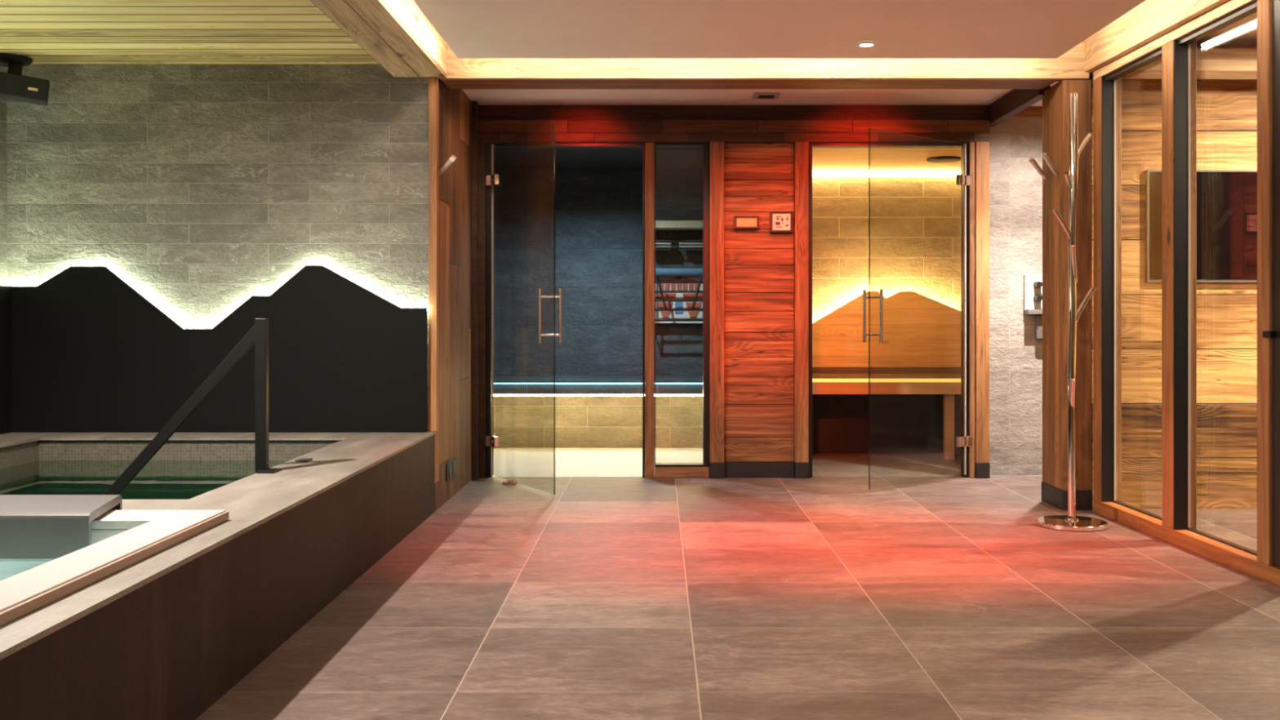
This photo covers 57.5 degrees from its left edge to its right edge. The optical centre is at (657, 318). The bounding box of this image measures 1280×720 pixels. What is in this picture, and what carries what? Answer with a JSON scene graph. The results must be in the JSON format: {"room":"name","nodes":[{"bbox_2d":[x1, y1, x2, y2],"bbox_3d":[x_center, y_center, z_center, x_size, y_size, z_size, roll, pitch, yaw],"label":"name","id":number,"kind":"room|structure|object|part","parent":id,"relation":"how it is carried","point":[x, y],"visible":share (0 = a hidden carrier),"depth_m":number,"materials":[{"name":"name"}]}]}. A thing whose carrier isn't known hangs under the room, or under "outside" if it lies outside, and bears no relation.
{"room":"spa","nodes":[
{"label":"spa","id":0,"kind":"room"},
{"bbox_2d":[0,66,6,286],"bbox_3d":[-3.185,0.150,1.685,0.150,3.350,7.770,0,0,0],"label":"wall","id":1,"kind":"structure","parent":0,"point":[2,101],"depth_m":5.54,"materials":[{"name":"stone"}]},
{"bbox_2d":[0,0,379,64],"bbox_3d":[-2.175,-1.240,1.685,1.870,0.050,7.769,0,0,0],"label":"ceiling","id":2,"kind":"structure","parent":0,"point":[46,32],"depth_m":4.95,"materials":[{"name":"beige wood"}]},
{"bbox_2d":[0,53,49,105],"bbox_3d":[-2.979,-1.105,5.419,0.271,0.219,0.261,0,0,-27],"label":"speaker","id":3,"kind":"object","parent":2,"relation":"hanging from","point":[14,86],"visible":1,"depth_m":5.34},
{"bbox_2d":[0,72,48,101],"bbox_3d":[-2.919,-1.060,5.309,0.256,0.119,0.005,0,0,-27],"label":"grille","id":4,"kind":"object","parent":3,"relation":"attached to","point":[13,86],"depth_m":5.32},
{"bbox_2d":[6,64,428,431],"bbox_3d":[-2.176,0.150,5.630,2.167,3.350,0.120,0,0,0],"label":"wall","id":5,"kind":"structure","parent":0,"point":[206,188],"depth_m":5.57,"materials":[{"name":"stone"}]},
{"bbox_2d":[428,78,471,511],"bbox_3d":[-1.130,-0.225,6.170,0.130,2.300,1.198,0,0,0],"label":"wall","id":6,"kind":"structure","parent":0,"point":[453,438],"depth_m":6.08,"materials":[{"name":"brown wood"}]},
{"bbox_2d":[428,76,438,431],"bbox_3d":[-1.073,-0.307,5.579,0.039,1.692,0.042,0,0,0],"label":"trim","id":7,"kind":"structure","parent":6,"relation":"attached to","point":[433,81],"depth_m":5.56,"materials":[{"name":"brown wood"}]},
{"bbox_2d":[438,155,456,175],"bbox_3d":[-0.996,-0.741,5.595,0.076,0.096,0.197,0,0,-30],"label":"wall hook","id":8,"kind":"object","parent":6,"relation":"attached to","point":[452,158],"visible":0.84,"depth_m":5.55,"materials":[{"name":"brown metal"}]},
{"bbox_2d":[445,457,456,481],"bbox_3d":[-1.060,0.770,5.950,0.011,0.093,0.282,0,0,0],"label":"wall socket","id":9,"kind":"object","parent":6,"relation":"attached to","point":[451,466],"visible":1,"depth_m":5.95,"materials":[{"name":"grey paint"}]},
{"bbox_2d":[471,101,478,479],"bbox_3d":[-1.050,-0.160,6.700,0.030,2.170,0.060,0,0,0],"label":"trim","id":10,"kind":"structure","parent":6,"relation":"attached to","point":[474,104],"depth_m":6.67,"materials":[{"name":"brown wood"}]},
{"bbox_2d":[485,144,561,479],"bbox_3d":[-0.750,-0.052,6.383,0.129,1.914,0.915,0,0,-29],"label":"door","id":11,"kind":"structure","parent":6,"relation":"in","point":[492,441],"depth_m":6.75,"materials":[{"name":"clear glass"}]},
{"bbox_3d":[-0.980,0.711,6.760,0.032,0.060,0.023,0,0,0],"label":"wall plate","id":12,"kind":"part","parent":11,"relation":"part of","materials":[{"name":"silver metal"}]},
{"bbox_3d":[-0.980,-0.799,6.760,0.032,0.060,0.023,0,0,0],"label":"wall plate","id":13,"kind":"part","parent":11,"relation":"part of","materials":[{"name":"silver metal"}]},
{"bbox_3d":[-0.557,-0.013,6.034,0.129,0.282,0.017,0,0,-29],"label":"handle","id":14,"kind":"part","parent":11,"relation":"part of","materials":[{"name":"silver metal"}]},
{"bbox_2d":[485,142,644,477],"bbox_3d":[-0.537,-0.048,6.810,0.922,1.946,0.080,0,0,0],"label":"door frame","id":15,"kind":"structure","parent":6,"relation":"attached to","point":[488,145],"depth_m":6.77,"materials":[{"name":"brown"}]},
{"bbox_2d":[493,168,702,375],"bbox_3d":[-0.490,-0.100,8.800,2.220,2.050,0.100,0,0,0],"label":"wall","id":16,"kind":"structure","parent":0,"point":[578,232],"depth_m":8.75,"materials":[{"name":"tile"}]},
{"bbox_2d":[655,240,702,320],"bbox_3d":[0.175,-0.309,8.621,0.490,0.657,0.258,0,0,0],"label":"wall rack","id":17,"kind":"object","parent":16,"relation":"attached to","point":[658,281],"visible":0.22,"depth_m":8.51,"materials":[{"name":"black metal"}]},
{"bbox_2d":[655,267,702,275],"bbox_3d":[0.175,-0.342,8.600,0.490,0.063,0.064,0,0,0],"label":"rolled towel","id":18,"kind":"object","parent":17,"relation":"on","point":[659,271],"visible":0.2,"depth_m":8.57,"materials":[{"name":"blue fabric"}]},
{"bbox_2d":[655,275,702,323],"bbox_3d":[0.175,-0.143,8.666,0.490,0.357,0.028,0,0,0],"label":"towels","id":19,"kind":"object","parent":17,"relation":"attached to","point":[665,286],"visible":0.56,"depth_m":8.65,"materials":[{"name":"multicoloured fabric"}]},
{"bbox_2d":[655,242,702,249],"bbox_3d":[0.175,-0.540,8.610,0.490,0.065,0.100,0,0,0],"label":"folded towel","id":20,"kind":"object","parent":17,"relation":"on","point":[657,244],"visible":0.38,"depth_m":8.56,"materials":[{"name":"grey fabric"}]},
{"bbox_2d":[655,220,702,240],"bbox_3d":[0.175,-0.649,8.625,0.490,0.130,0.250,0,0,0],"label":"wall shelf","id":21,"kind":"object","parent":16,"relation":"attached to","point":[660,224],"visible":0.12,"depth_m":8.70,"materials":[{"name":"wood"}]},
{"bbox_2d":[493,147,702,168],"bbox_3d":[-0.490,-1.150,7.815,2.220,0.050,1.870,0,0,0],"label":"ceiling","id":22,"kind":"structure","parent":0,"point":[504,157],"depth_m":8.17,"materials":[{"name":"grey paint"}]},
{"bbox_2d":[195,447,1279,719],"bbox_3d":[1.800,0.975,3.325,6.800,0.101,11.050,0,0,0],"label":"floor","id":23,"kind":"structure","parent":0,"point":[534,597],"depth_m":3.69,"materials":[{"name":"tile"}]},
{"bbox_2d":[0,431,435,719],"bbox_3d":[-2.085,1.155,3.084,2.046,1.241,4.968,0,0,0],"label":"plunge pool","id":24,"kind":"object","parent":23,"relation":"in","point":[165,635],"depth_m":3.27,"materials":[{"name":"stone"}]},
{"bbox_2d":[0,285,11,434],"bbox_3d":[-3.076,0.194,4.256,0.043,0.690,2.513,0,0,0],"label":"panel","id":25,"kind":"object","parent":24,"relation":"on","point":[5,291],"visible":1,"depth_m":5.46,"materials":[{"name":"black stone"}]},
{"bbox_2d":[0,494,229,626],"bbox_3d":[-2.100,0.889,1.958,1.900,0.812,2.516,0,0,0],"label":"hot tub","id":26,"kind":"object","parent":24,"relation":"in","point":[121,539],"depth_m":2.89,"materials":[{"name":"grey plastic"}]},
{"bbox_3d":[-2.179,0.539,3.050,1.542,0.112,0.331,0,0,0],"label":"tub cover","id":27,"kind":"part","parent":26,"relation":"part of","materials":[{"name":"white plastic"}]},
{"bbox_2d":[103,318,281,494],"bbox_3d":[-1.684,0.371,4.100,0.698,0.742,0.080,0,0,0],"label":"handrail","id":28,"kind":"object","parent":24,"relation":"on","point":[258,335],"visible":0.86,"depth_m":4.09,"materials":[{"name":"black metal"}]},
{"bbox_3d":[-1.392,0.270,4.100,0.040,0.540,0.030,0,0,0],"label":"post","id":29,"kind":"part","parent":28,"relation":"part of","materials":[{"name":"black metal"}]},
{"bbox_3d":[-1.367,0.536,4.100,0.063,0.008,0.080,0,0,0],"label":"foot plate","id":30,"kind":"part","parent":28,"relation":"part of","materials":[{"name":"black metal"}]},
{"bbox_2d":[11,265,427,432],"bbox_3d":[-2.102,0.145,5.532,2.014,0.789,0.034,0,0,0],"label":"panel","id":31,"kind":"object","parent":24,"relation":"on","point":[91,353],"visible":0.9,"depth_m":5.51,"materials":[{"name":"black stone"}]},
{"bbox_3d":[-1.341,0.537,4.420,0.047,0.006,0.070,0,0,0],"label":"pool button","id":32,"kind":"part","parent":24,"relation":"part of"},
{"bbox_2d":[478,142,485,478],"bbox_3d":[-1.029,-0.049,6.810,0.060,1.947,0.120,0,0,0],"label":"timber post","id":33,"kind":"object","parent":23,"relation":"on","point":[482,145],"visible":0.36,"depth_m":6.75,"materials":[{"name":"brown wood"}]},
{"bbox_2d":[502,477,517,484],"bbox_3d":[-0.824,0.906,6.500,0.086,0.039,0.048,0,0,0],"label":"door stop","id":34,"kind":"object","parent":23,"relation":"on","point":[513,481],"visible":1,"depth_m":6.49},
{"bbox_2d":[493,375,702,447],"bbox_3d":[-0.490,0.675,8.374,2.216,0.495,0.748,0,0,0],"label":"stone bench","id":35,"kind":"object","parent":23,"relation":"on","point":[530,411],"visible":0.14,"depth_m":8.32,"materials":[{"name":"stone"}]},
{"bbox_3d":[-0.490,0.435,8.374,2.216,0.015,0.748,0,0,0],"label":"seat","id":36,"kind":"part","parent":35,"relation":"part of","materials":[{"name":"stone"}]},
{"bbox_2d":[644,142,654,477],"bbox_3d":[-0.046,-0.049,6.815,0.056,1.947,0.110,0,0,0],"label":"timber post","id":37,"kind":"object","parent":23,"relation":"on","point":[649,146],"visible":1,"depth_m":6.76,"materials":[{"name":"brown wood"}]},
{"bbox_2d":[654,142,709,477],"bbox_3d":[0.141,-0.048,6.809,0.317,1.945,0.102,0,0,0],"label":"window","id":38,"kind":"structure","parent":23,"relation":"on","point":[661,469],"depth_m":6.77,"materials":[{"name":"black"}]},
{"bbox_3d":[0.141,0.894,6.809,0.317,0.061,0.102,0,0,0],"label":"sill","id":39,"kind":"part","parent":38,"relation":"part of","materials":[{"name":"brown wood"}]},
{"bbox_2d":[709,142,724,478],"bbox_3d":[0.345,-0.049,6.803,0.086,1.947,0.134,0,0,0],"label":"timber post","id":40,"kind":"object","parent":23,"relation":"on","point":[717,464],"visible":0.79,"depth_m":6.74,"materials":[{"name":"brown wood"}]},
{"bbox_2d":[792,142,808,478],"bbox_3d":[0.835,-0.049,6.803,0.081,1.947,0.134,0,0,0],"label":"timber post","id":41,"kind":"object","parent":23,"relation":"on","point":[801,162],"visible":0.78,"depth_m":6.74,"materials":[{"name":"brown wood"}]},
{"bbox_2d":[478,120,989,143],"bbox_3d":[0.430,-1.086,6.815,2.988,0.128,0.130,0,0,0],"label":"lintel","id":42,"kind":"object","parent":41,"relation":"on","point":[489,131],"visible":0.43,"depth_m":6.75,"materials":[{"name":"brown wood"}]},
{"bbox_2d":[478,105,987,119],"bbox_3d":[0.430,-1.190,6.845,2.989,0.109,0.090,0,0,0],"label":"beam","id":43,"kind":"structure","parent":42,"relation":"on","point":[485,112],"depth_m":6.80,"materials":[{"name":"brown wood"}]},
{"bbox_2d":[812,367,960,458],"bbox_3d":[1.483,0.634,7.929,1.725,0.578,0.682,0,0,0],"label":"bench","id":44,"kind":"object","parent":23,"relation":"on","point":[855,410],"visible":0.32,"depth_m":7.97,"materials":[{"name":"brown wood"}]},
{"bbox_2d":[812,291,960,367],"bbox_3d":[1.621,0.076,8.230,1.407,0.535,0.060,0,0,0],"label":"panel","id":45,"kind":"object","parent":44,"relation":"on","point":[920,331],"visible":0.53,"depth_m":8.20,"materials":[{"name":"brown wood"}]},
{"bbox_3d":[1.552,0.400,7.935,1.585,0.027,0.670,0,0,0],"label":"seat","id":46,"kind":"part","parent":44,"relation":"part of","materials":[{"name":"brown wood"}]},
{"bbox_3d":[1.550,0.671,7.985,1.580,0.504,0.030,0,0,0],"label":"panel","id":47,"kind":"part","parent":44,"relation":"part of","materials":[{"name":"black wood"}]},
{"bbox_3d":[1.917,0.670,7.670,0.060,0.506,0.060,0,0,0],"label":"leg","id":48,"kind":"part","parent":44,"relation":"part of","materials":[{"name":"brown wood"}]},
{"bbox_2d":[968,142,975,478],"bbox_3d":[1.824,-0.049,6.810,0.032,1.947,0.120,0,0,0],"label":"timber post","id":49,"kind":"object","parent":23,"relation":"on","point":[971,145],"visible":0.76,"depth_m":6.75,"materials":[{"name":"brown wood"}]},
{"bbox_2d":[975,142,990,478],"bbox_3d":[1.881,-0.049,6.803,0.080,1.947,0.134,0,0,0],"label":"timber post","id":50,"kind":"object","parent":23,"relation":"on","point":[982,148],"visible":0.81,"depth_m":6.74,"materials":[{"name":"brown wood"}]},
{"bbox_2d":[1041,79,1092,510],"bbox_3d":[2.022,-0.114,5.770,0.145,2.078,0.312,0,0,0],"label":"timber post","id":51,"kind":"object","parent":23,"relation":"on","point":[1055,99],"visible":0.85,"depth_m":5.62,"materials":[{"name":"brown wood"}]},
{"bbox_2d":[1028,157,1047,179],"bbox_3d":[1.905,-0.750,5.829,0.126,0.103,0.026,0,0,-32],"label":"wall hook","id":52,"kind":"object","parent":51,"relation":"attached to","point":[1032,160],"visible":1,"depth_m":5.82,"materials":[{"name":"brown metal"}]},
{"bbox_2d":[1041,152,1057,175],"bbox_3d":[1.907,-0.750,5.659,0.134,0.102,0.026,0,0,-41],"label":"wall hook","id":53,"kind":"object","parent":51,"relation":"attached to","point":[1044,155],"visible":1,"depth_m":5.64,"materials":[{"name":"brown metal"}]},
{"bbox_2d":[1036,93,1107,531],"bbox_3d":[1.849,-0.039,5.200,0.300,1.928,0.300,0,0,0],"label":"coat stand","id":54,"kind":"object","parent":23,"relation":"on","point":[1070,522],"visible":1,"depth_m":5.18,"materials":[{"name":"silver metal"}]},
{"bbox_2d":[724,142,794,477],"bbox_3d":[0.590,-0.048,6.814,0.407,1.946,0.112,0,0,0],"label":"wall panel","id":55,"kind":"object","parent":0,"point":[759,177],"visible":0.81,"depth_m":6.78,"materials":[{"name":"brown wood"}]},
{"bbox_2d":[733,215,759,229],"bbox_3d":[0.516,-0.556,6.756,0.143,0.076,0.032,0,0,0],"label":"wall control","id":56,"kind":"object","parent":55,"relation":"attached to","point":[740,222],"visible":1,"depth_m":6.75,"materials":[{"name":"beige plastic"}]},
{"bbox_2d":[769,211,792,232],"bbox_3d":[0.717,-0.559,6.756,0.130,0.123,0.032,0,0,0],"label":"wall control","id":57,"kind":"object","parent":55,"relation":"attached to","point":[780,221],"visible":1,"depth_m":6.75,"materials":[{"name":"beige plastic"}]},
{"bbox_2d":[462,81,1058,106],"bbox_3d":[1.567,-1.280,6.393,5.265,0.070,1.015,0,0,0],"label":"ceiling","id":58,"kind":"structure","parent":0,"point":[483,96],"depth_m":6.55,"materials":[{"name":"white paint"}]},
{"bbox_2d":[751,92,780,98],"bbox_3d":[0.605,-1.238,6.490,0.147,0.014,0.140,0,0,0],"label":"recessed light","id":59,"kind":"object","parent":58,"relation":"in","point":[756,95],"visible":1,"depth_m":6.45,"materials":[{"name":"black"}]},
{"bbox_2d":[987,84,1050,126],"bbox_3d":[1.958,-1.187,6.380,0.055,0.114,0.980,0,0,0],"label":"ceiling beam","id":60,"kind":"structure","parent":58,"relation":"attached to","point":[1016,100],"depth_m":6.37,"materials":[{"name":"brown wood"}]},
{"bbox_2d":[413,0,1146,57],"bbox_3d":[0.463,-1.228,1.775,2.775,0.045,7.250,0,0,0],"label":"ceiling panel","id":61,"kind":"object","parent":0,"point":[471,28],"visible":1,"depth_m":4.81,"materials":[{"name":"white paint"}]},
{"bbox_2d":[857,40,875,47],"bbox_3d":[0.914,-1.200,5.100,0.080,0.010,0.080,0,0,0],"label":"recessed light","id":62,"kind":"object","parent":61,"relation":"attached to","point":[864,43],"visible":1,"depth_m":5.09,"materials":[{"name":"white paint"}]},
{"bbox_2d":[812,177,960,323],"bbox_3d":[1.535,-0.065,8.350,1.630,1.980,0.100,0,0,0],"label":"wall","id":63,"kind":"structure","parent":0,"point":[894,235],"depth_m":8.30,"materials":[{"name":"stone"}]},
{"bbox_2d":[812,147,960,170],"bbox_3d":[1.535,-1.077,7.622,1.630,0.055,1.355,0,0,0],"label":"ceiling","id":64,"kind":"structure","parent":0,"point":[823,158],"depth_m":7.63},
{"bbox_2d":[812,170,960,177],"bbox_3d":[1.550,-1.026,8.269,1.560,0.042,0.038,0,0,0],"label":"led strip","id":65,"kind":"object","parent":64,"relation":"attached to","point":[815,173],"visible":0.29,"depth_m":8.25,"materials":[{"name":"white plastic"}]},
{"bbox_2d":[926,155,960,163],"bbox_3d":[1.880,-1.041,7.650,0.224,0.018,0.224,0,0,0],"label":"ceiling vent","id":66,"kind":"object","parent":64,"relation":"in","point":[941,159],"visible":0.94,"depth_m":7.59,"materials":[{"name":"black"}]},
{"bbox_2d":[989,116,1042,475],"bbox_3d":[3.062,-0.160,6.910,2.275,2.170,0.060,0,0,0],"label":"wall","id":67,"kind":"structure","parent":0,"point":[1015,186],"depth_m":6.88,"materials":[{"name":"stone"}]},
{"bbox_2d":[808,142,968,477],"bbox_3d":[1.341,-0.048,6.810,0.931,1.946,0.080,0,0,0],"label":"door frame","id":68,"kind":"structure","parent":67,"relation":"attached to","point":[811,145],"depth_m":6.77,"materials":[{"name":"brown"}]},
{"bbox_2d":[862,144,972,489],"bbox_3d":[1.465,-0.052,6.475,0.926,1.914,0.129,0,0,-42],"label":"door","id":69,"kind":"structure","parent":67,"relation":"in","point":[964,441],"depth_m":6.74,"materials":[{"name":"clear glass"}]},
{"bbox_3d":[1.143,-0.013,6.189,0.017,0.282,0.129,0,0,-42],"label":"handle","id":70,"kind":"part","parent":69,"relation":"part of","materials":[{"name":"silver metal"}]},
{"bbox_3d":[1.451,-0.052,6.463,0.881,1.914,0.009,0,0,-42],"label":"glass panel","id":71,"kind":"part","parent":69,"relation":"part of","materials":[{"name":"clear glass"}]},
{"bbox_3d":[1.807,0.711,6.760,0.032,0.060,0.023,0,0,0],"label":"wall plate","id":72,"kind":"part","parent":69,"relation":"part of","materials":[{"name":"silver metal"}]},
{"bbox_3d":[1.807,-0.799,6.760,0.032,0.060,0.023,0,0,0],"label":"wall plate","id":73,"kind":"part","parent":69,"relation":"part of","materials":[{"name":"silver metal"}]},
{"bbox_2d":[1012,106,1042,116],"bbox_3d":[2.413,-1.218,6.860,0.975,0.055,0.040,0,0,0],"label":"trim","id":74,"kind":"structure","parent":67,"relation":"attached to","point":[1031,111],"depth_m":6.84,"materials":[{"name":"brown wood"}]},
{"bbox_2d":[1023,274,1042,340],"bbox_3d":[2.245,-0.066,6.837,0.174,0.386,0.085,0,0,0],"label":"shower mixer","id":75,"kind":"object","parent":67,"relation":"attached to","point":[1033,283],"visible":0.71,"depth_m":6.84,"materials":[{"name":"grey"}]},
{"bbox_3d":[2.245,-0.153,6.862,0.174,0.212,0.034,0,0,0],"label":"plate","id":76,"kind":"part","parent":75,"relation":"part of","materials":[{"name":"silver metal"}]},
{"bbox_2d":[1024,309,1042,314],"bbox_3d":[2.247,-0.038,6.840,0.169,0.028,0.079,0,0,0],"label":"shelf","id":77,"kind":"object","parent":75,"relation":"attached to","point":[1026,311],"depth_m":6.80,"materials":[{"name":"grey"}]},
{"bbox_3d":[2.241,-0.119,6.820,0.070,0.047,0.051,0,0,0],"label":"knob","id":78,"kind":"part","parent":75,"relation":"part of","materials":[{"name":"grey metal"}]},
{"bbox_3d":[2.241,-0.199,6.820,0.070,0.047,0.051,0,0,0],"label":"knob","id":79,"kind":"part","parent":75,"relation":"part of","materials":[{"name":"grey metal"}]},
{"bbox_2d":[1088,45,1257,508],"bbox_3d":[3.355,-0.255,5.780,2.490,2.360,0.240,0,0,0],"label":"wall","id":80,"kind":"structure","parent":0,"point":[1227,108],"depth_m":5.66,"materials":[{"name":"brown wood"}]},
{"bbox_2d":[1093,0,1279,587],"bbox_3d":[2.255,-0.129,1.781,0.100,2.107,7.615,0,0,-2],"label":"window","id":81,"kind":"structure","parent":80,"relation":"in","point":[1176,525],"depth_m":4.78,"materials":[{"name":"brown wood"}]},
{"bbox_3d":[2.255,0.895,1.781,0.100,0.060,7.615,0,0,-2],"label":"sill","id":82,"kind":"part","parent":81,"relation":"part of","materials":[{"name":"brown wood"}]},
{"bbox_2d":[1262,0,1279,566],"bbox_3d":[2.167,-0.134,3.750,0.072,1.982,0.680,0,0,-2],"label":"door","id":83,"kind":"structure","parent":81,"relation":"attached to","point":[1274,334],"depth_m":4.04,"materials":[{"name":"black wood"}]},
{"bbox_3d":[2.179,-0.134,3.738,0.050,1.982,0.656,0,0,-2],"label":"frame","id":84,"kind":"part","parent":83,"relation":"part of","materials":[{"name":"black wood"}]},
{"bbox_2d":[1121,48,1257,79],"bbox_3d":[3.375,-1.212,5.558,2.350,0.105,0.195,0,0,0],"label":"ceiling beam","id":85,"kind":"structure","parent":80,"relation":"attached to","point":[1211,63],"depth_m":5.46,"materials":[{"name":"brown wood"}]},
{"bbox_2d":[1145,168,1257,282],"bbox_3d":[2.853,-0.447,5.648,0.970,0.548,0.022,0,0,0],"label":"window","id":86,"kind":"structure","parent":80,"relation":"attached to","point":[1227,198],"depth_m":5.64,"materials":[{"name":"grey"}]},
{"bbox_2d":[1196,12,1257,45],"bbox_3d":[3.400,-1.345,1.730,2.400,0.040,7.860,0,0,0],"label":"ceiling","id":87,"kind":"structure","parent":0,"point":[1243,32],"depth_m":5.46,"materials":[{"name":"white paint"}]},
{"bbox_3d":[1.950,-1.465,2.400,6.500,0.060,9.200,0,0,0],"label":"ceiling","id":88,"kind":"structure","parent":0,"visible":0},
{"bbox_2d":[310,0,446,78],"bbox_3d":[-1.137,-1.294,1.700,0.250,0.282,7.800,0,0,0],"label":"ceiling beam","id":89,"kind":"structure","parent":88,"relation":"attached to","point":[397,34],"depth_m":4.82,"materials":[{"name":"brown wood"}]},
{"bbox_2d":[440,40,1088,88],"bbox_3d":[0.512,-1.294,5.742,3.125,0.282,0.285,0,0,0],"label":"ceiling beam","id":90,"kind":"structure","parent":88,"relation":"attached to","point":[461,73],"depth_m":5.60,"materials":[{"name":"brown wood"}]},
{"bbox_2d":[1084,0,1230,72],"bbox_3d":[2.236,-1.308,1.795,0.135,0.250,7.645,0,0,-2],"label":"ceiling beam","id":91,"kind":"structure","parent":88,"relation":"attached to","point":[1150,20],"depth_m":5.01,"materials":[{"name":"brown wood"}]}
]}

